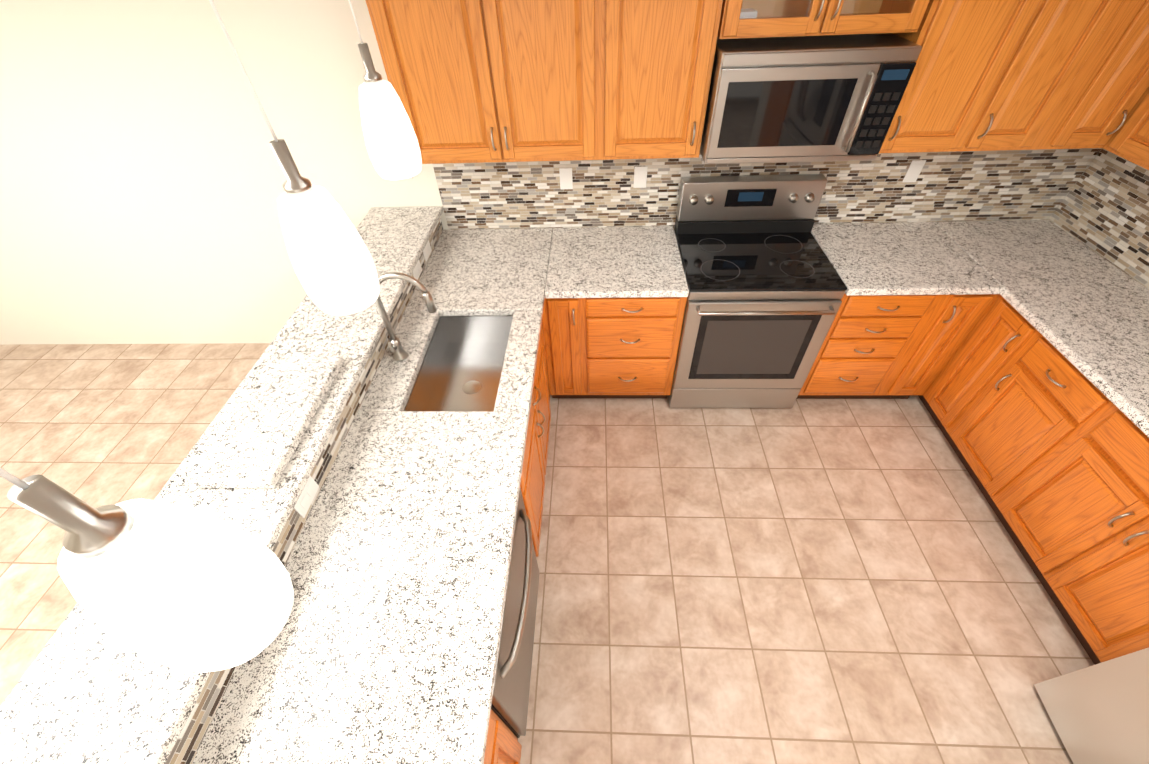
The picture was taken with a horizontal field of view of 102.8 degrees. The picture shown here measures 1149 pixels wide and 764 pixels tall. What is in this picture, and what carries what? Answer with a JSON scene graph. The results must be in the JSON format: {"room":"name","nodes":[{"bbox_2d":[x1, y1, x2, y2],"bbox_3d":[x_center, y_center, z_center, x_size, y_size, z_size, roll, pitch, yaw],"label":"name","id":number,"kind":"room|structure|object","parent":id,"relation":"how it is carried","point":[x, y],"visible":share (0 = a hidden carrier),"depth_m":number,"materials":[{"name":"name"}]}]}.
{"room":"kitchen","nodes":[
{"label":"kitchen","id":0,"kind":"room"},
{"bbox_2d":[0,0,1087,344],"bbox_3d":[-1.069,-1.195,2.611,7.950,2.480,0.100,0,46,3],"label":"wall","id":1,"kind":"structure","parent":0,"point":[142,180],"depth_m":2.55,"materials":[{"name":"white paint"}]},
{"bbox_2d":[366,0,605,163],"bbox_3d":[-0.341,-1.416,2.021,0.902,0.746,0.348,0,46,3],"label":"upper cabinet","id":2,"kind":"object","parent":1,"relation":"attached to","point":[477,81],"depth_m":1.91,"materials":[{"name":"brown wood"}]},
{"bbox_2d":[602,0,722,159],"bbox_3d":[0.341,-1.416,1.989,0.463,0.746,0.348,0,46,3],"label":"upper cabinet","id":3,"kind":"object","parent":1,"relation":"attached to","point":[658,55],"depth_m":1.90,"materials":[{"name":"brown wood"}]},
{"bbox_2d":[433,148,1101,229],"bbox_3d":[0.964,-1.110,2.525,3.481,0.515,0.008,0,46,3],"label":"backsplash","id":4,"kind":"structure","parent":1,"relation":"attached to","point":[997,185],"depth_m":2.55,"materials":[{"name":"tile"}]},
{"bbox_2d":[559,168,572,188],"bbox_3d":[-0.046,-1.126,2.545,0.070,0.115,0.007,0,46,3],"label":"electrical outlet","id":5,"kind":"object","parent":4,"relation":"attached to","point":[566,181],"visible":1,"depth_m":2.54,"materials":[{"name":"white plastic"}]},
{"bbox_2d":[633,166,647,187],"bbox_3d":[0.363,-1.127,2.525,0.070,0.115,0.007,0,46,3],"label":"electrical outlet","id":6,"kind":"object","parent":4,"relation":"attached to","point":[640,177],"visible":1,"depth_m":2.52,"materials":[{"name":"white plastic"}]},
{"bbox_2d":[902,160,925,181],"bbox_3d":[1.818,-1.127,2.455,0.070,0.115,0.007,0,46,3],"label":"electrical outlet","id":7,"kind":"object","parent":4,"relation":"attached to","point":[914,171],"visible":1,"depth_m":2.45,"materials":[{"name":"white plastic"}]},
{"bbox_2d":[717,0,929,38],"bbox_3d":[0.946,-1.666,1.677,0.755,0.602,0.380,0,46,3],"label":"upper cabinet","id":8,"kind":"object","parent":1,"relation":"attached to","point":[760,18],"visible":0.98,"depth_m":1.76,"materials":[{"name":"brown wood"}]},
{"bbox_2d":[700,33,921,163],"bbox_3d":[0.963,-1.259,2.034,0.752,0.417,0.472,0,46,3],"label":"microwave","id":9,"kind":"object","parent":8,"relation":"attached to","point":[808,98],"visible":1,"depth_m":1.88,"materials":[{"name":"silver metal"}]},
{"bbox_2d":[879,0,1148,152],"bbox_3d":[1.852,-1.405,1.905,1.004,0.745,0.380,0,46,3],"label":"upper cabinet","id":10,"kind":"object","parent":1,"relation":"attached to","point":[991,75],"visible":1,"depth_m":1.86,"materials":[{"name":"brown wood"}]},
{"bbox_2d":[0,343,1093,763],"bbox_3d":[-1.136,2.105,1.195,7.950,0.060,7.000,0,46,3],"label":"floor","id":11,"kind":"structure","parent":0,"point":[828,581],"depth_m":2.22,"materials":[{"name":"tile"}]},
{"bbox_2d":[484,709,521,763],"bbox_3d":[-0.527,1.351,1.246,0.694,0.872,0.694,0,46,3],"label":"base cabinet","id":12,"kind":"object","parent":11,"relation":"on","point":[503,745],"visible":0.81,"depth_m":1.32,"materials":[{"name":"brown wood"}]},
{"bbox_2d":[491,488,539,737],"bbox_3d":[-0.451,0.879,1.699,0.652,0.871,0.612,0,46,3],"label":"dishwasher","id":13,"kind":"object","parent":11,"relation":"on","point":[510,700],"visible":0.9,"depth_m":1.48,"materials":[{"name":"silver metal"}]},
{"bbox_2d":[520,330,550,556],"bbox_3d":[-0.479,0.304,2.254,0.694,0.872,0.976,0,46,3],"label":"base cabinet","id":14,"kind":"object","parent":11,"relation":"on","point":[532,485],"visible":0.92,"depth_m":2.12,"materials":[{"name":"brown wood"}]},
{"bbox_2d":[192,228,552,763],"bbox_3d":[-0.514,0.247,1.795,0.675,0.214,3.068,0,46,3],"label":"countertop","id":15,"kind":"structure","parent":14,"relation":"on","point":[382,647],"depth_m":1.39,"materials":[{"name":"stone"}]},
{"bbox_2d":[375,272,436,360],"bbox_3d":[-0.671,-0.246,1.837,0.253,0.421,0.098,0,46,3],"label":"faucet","id":16,"kind":"object","parent":15,"relation":"on","point":[397,349],"visible":0.94,"depth_m":1.80,"materials":[{"name":"silver metal"}]},
{"bbox_2d":[541,322,549,399],"bbox_3d":[-0.477,-0.324,2.860,0.642,0.872,0.766,0,46,3],"label":"base cabinet","id":17,"kind":"object","parent":11,"relation":"on","point":[543,344],"depth_m":2.63,"materials":[{"name":"brown wood"}]},
{"bbox_2d":[542,297,686,398],"bbox_3d":[0.221,-0.351,2.853,0.751,0.872,0.690,0,46,3],"label":"base cabinet","id":18,"kind":"object","parent":11,"relation":"on","point":[611,347],"visible":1,"depth_m":2.56,"materials":[{"name":"brown wood"}]},
{"bbox_2d":[545,226,688,297],"bbox_3d":[0.220,-0.677,2.531,0.720,0.040,0.668,0,46,3],"label":"countertop","id":19,"kind":"structure","parent":18,"relation":"on","point":[614,262],"depth_m":2.46,"materials":[{"name":"stone"}]},
{"bbox_2d":[668,174,846,407],"bbox_3d":[0.972,-0.448,2.678,0.758,1.205,0.723,0,46,3],"label":"range","id":20,"kind":"object","parent":11,"relation":"on","point":[767,287],"visible":1,"depth_m":2.49,"materials":[{"name":"silver metal"}]},
{"bbox_2d":[796,294,998,398],"bbox_3d":[1.740,-0.352,2.780,0.754,0.872,0.690,0,46,3],"label":"base cabinet","id":21,"kind":"object","parent":11,"relation":"on","point":[889,346],"visible":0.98,"depth_m":2.49,"materials":[{"name":"brown wood"}]},
{"bbox_2d":[811,222,1002,295],"bbox_3d":[1.710,-0.677,2.460,0.723,0.040,0.668,0,46,3],"label":"countertop","id":22,"kind":"structure","parent":21,"relation":"on","point":[910,258],"depth_m":2.39,"materials":[{"name":"stone"}]},
{"bbox_2d":[920,294,1033,431],"bbox_3d":[2.396,-0.021,2.429,0.627,0.872,0.255,0,46,3],"label":"base cabinet","id":23,"kind":"object","parent":11,"relation":"on","point":[1001,329],"depth_m":2.38,"materials":[{"name":"brown wood"}]},
{"bbox_2d":[942,328,1106,498],"bbox_3d":[2.385,0.226,2.192,0.627,0.872,0.430,0,46,3],"label":"base cabinet","id":24,"kind":"object","parent":11,"relation":"on","point":[1047,440],"depth_m":2.14,"materials":[{"name":"brown wood"}]},
{"bbox_2d":[986,398,1148,664],"bbox_3d":[2.365,0.652,1.782,0.627,0.872,0.753,0,46,3],"label":"base cabinet","id":25,"kind":"object","parent":11,"relation":"on","point":[1078,515],"depth_m":1.82,"materials":[{"name":"brown wood"}]},
{"bbox_2d":[934,220,1148,436],"bbox_3d":[2.366,-0.157,1.925,0.637,0.040,2.116,0,46,3],"label":"countertop","id":26,"kind":"structure","parent":25,"relation":"on","point":[1083,309],"depth_m":2.13,"materials":[{"name":"stone"}]},
{"bbox_2d":[1034,648,1148,763],"bbox_3d":[2.159,0.930,0.878,0.944,1.798,0.901,0,46,3],"label":"fridge","id":27,"kind":"object","parent":11,"relation":"on","point":[1098,713],"visible":0.96,"depth_m":1.57,"materials":[{"name":"grey"}]},
{"bbox_2d":[1049,151,1147,288],"bbox_3d":[2.708,-0.023,1.298,0.100,2.480,3.159,0,46,3],"label":"wall","id":28,"kind":"structure","parent":0,"point":[1082,243],"depth_m":2.42,"materials":[{"name":"multicoloured tile"}]},
{"bbox_2d":[1049,148,1148,288],"bbox_3d":[2.673,-0.347,1.707,0.008,0.515,2.111,0,46,3],"label":"backsplash","id":29,"kind":"structure","parent":28,"relation":"attached to","point":[1102,209],"depth_m":2.29,"materials":[{"name":"tile"}]},
{"bbox_2d":[1102,87,1148,169],"bbox_3d":[2.490,-1.011,1.494,0.348,0.746,0.740,0,46,3],"label":"upper cabinet","id":30,"kind":"object","parent":28,"relation":"attached to","point":[1128,140],"visible":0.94,"depth_m":1.90,"materials":[{"name":"brown wood"}]},
{"bbox_3d":[-0.898,0.464,2.010,0.110,1.030,3.108,0,46,3],"label":"wall","id":31,"kind":"structure","parent":0,"visible":0},
{"bbox_2d":[0,206,442,763],"bbox_3d":[-1.039,0.110,1.620,0.425,0.032,3.148,0,46,3],"label":"bar","id":32,"kind":"object","parent":31,"relation":"on","point":[88,688],"visible":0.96,"depth_m":1.12,"materials":[{"name":"stone"}]},
{"bbox_2d":[187,355,343,488],"bbox_3d":[-1.024,0.110,1.570,0.260,0.038,0.560,0,46,3],"label":"granite slab","id":33,"kind":"object","parent":32,"relation":"on","point":[257,441],"visible":1,"depth_m":1.51,"materials":[{"name":"white stone"}]},
{"bbox_2d":[165,218,442,763],"bbox_3d":[-0.854,0.142,1.683,0.008,0.114,3.081,0,46,3],"label":"backsplash","id":34,"kind":"structure","parent":31,"relation":"attached to","point":[192,735],"depth_m":1.48,"materials":[{"name":"tile"}]},
{"bbox_2d":[294,476,318,517],"bbox_3d":[-0.857,0.366,1.467,0.007,0.070,0.115,0,46,3],"label":"electrical outlet","id":35,"kind":"object","parent":34,"relation":"attached to","point":[305,499],"visible":0.83,"depth_m":1.46,"materials":[{"name":"white plastic"}]},
{"bbox_2d":[412,260,421,279],"bbox_3d":[-0.813,-0.577,2.375,0.007,0.070,0.115,0,46,3],"label":"electrical outlet","id":36,"kind":"object","parent":34,"relation":"attached to","point":[417,271],"visible":0.88,"depth_m":2.37,"materials":[{"name":"white plastic"}]},
{"bbox_2d":[423,240,431,261],"bbox_3d":[-0.807,-0.721,2.514,0.007,0.070,0.115,0,46,3],"label":"electrical outlet","id":37,"kind":"object","parent":34,"relation":"attached to","point":[427,250],"visible":0.83,"depth_m":2.51,"materials":[{"name":"white plastic"}]},
{"bbox_3d":[-1.224,0.342,-0.631,7.950,0.060,7.000,0,46,3],"label":"ceiling","id":38,"kind":"structure","parent":0,"visible":0},
{"bbox_2d":[0,468,293,672],"bbox_3d":[-0.409,0.001,0.259,0.132,0.802,0.132,0,46,3],"label":"pendant light","id":39,"kind":"object","parent":38,"relation":"hanging from","point":[175,586],"visible":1,"depth_m":0.42,"materials":[{"name":"white glass"}]},
{"bbox_2d":[209,0,378,315],"bbox_3d":[-0.458,-0.427,0.639,0.132,0.752,0.132,0,46,3],"label":"pendant light","id":40,"kind":"object","parent":38,"relation":"hanging from","point":[332,262],"visible":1,"depth_m":0.78,"materials":[{"name":"white glass"}]},
{"bbox_2d":[348,0,421,179],"bbox_3d":[-0.494,-0.833,1.012,0.132,0.722,0.132,0,46,3],"label":"pendant light","id":41,"kind":"object","parent":38,"relation":"hanging from","point":[392,144],"visible":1,"depth_m":1.15,"materials":[{"name":"white glass"}]}
]}

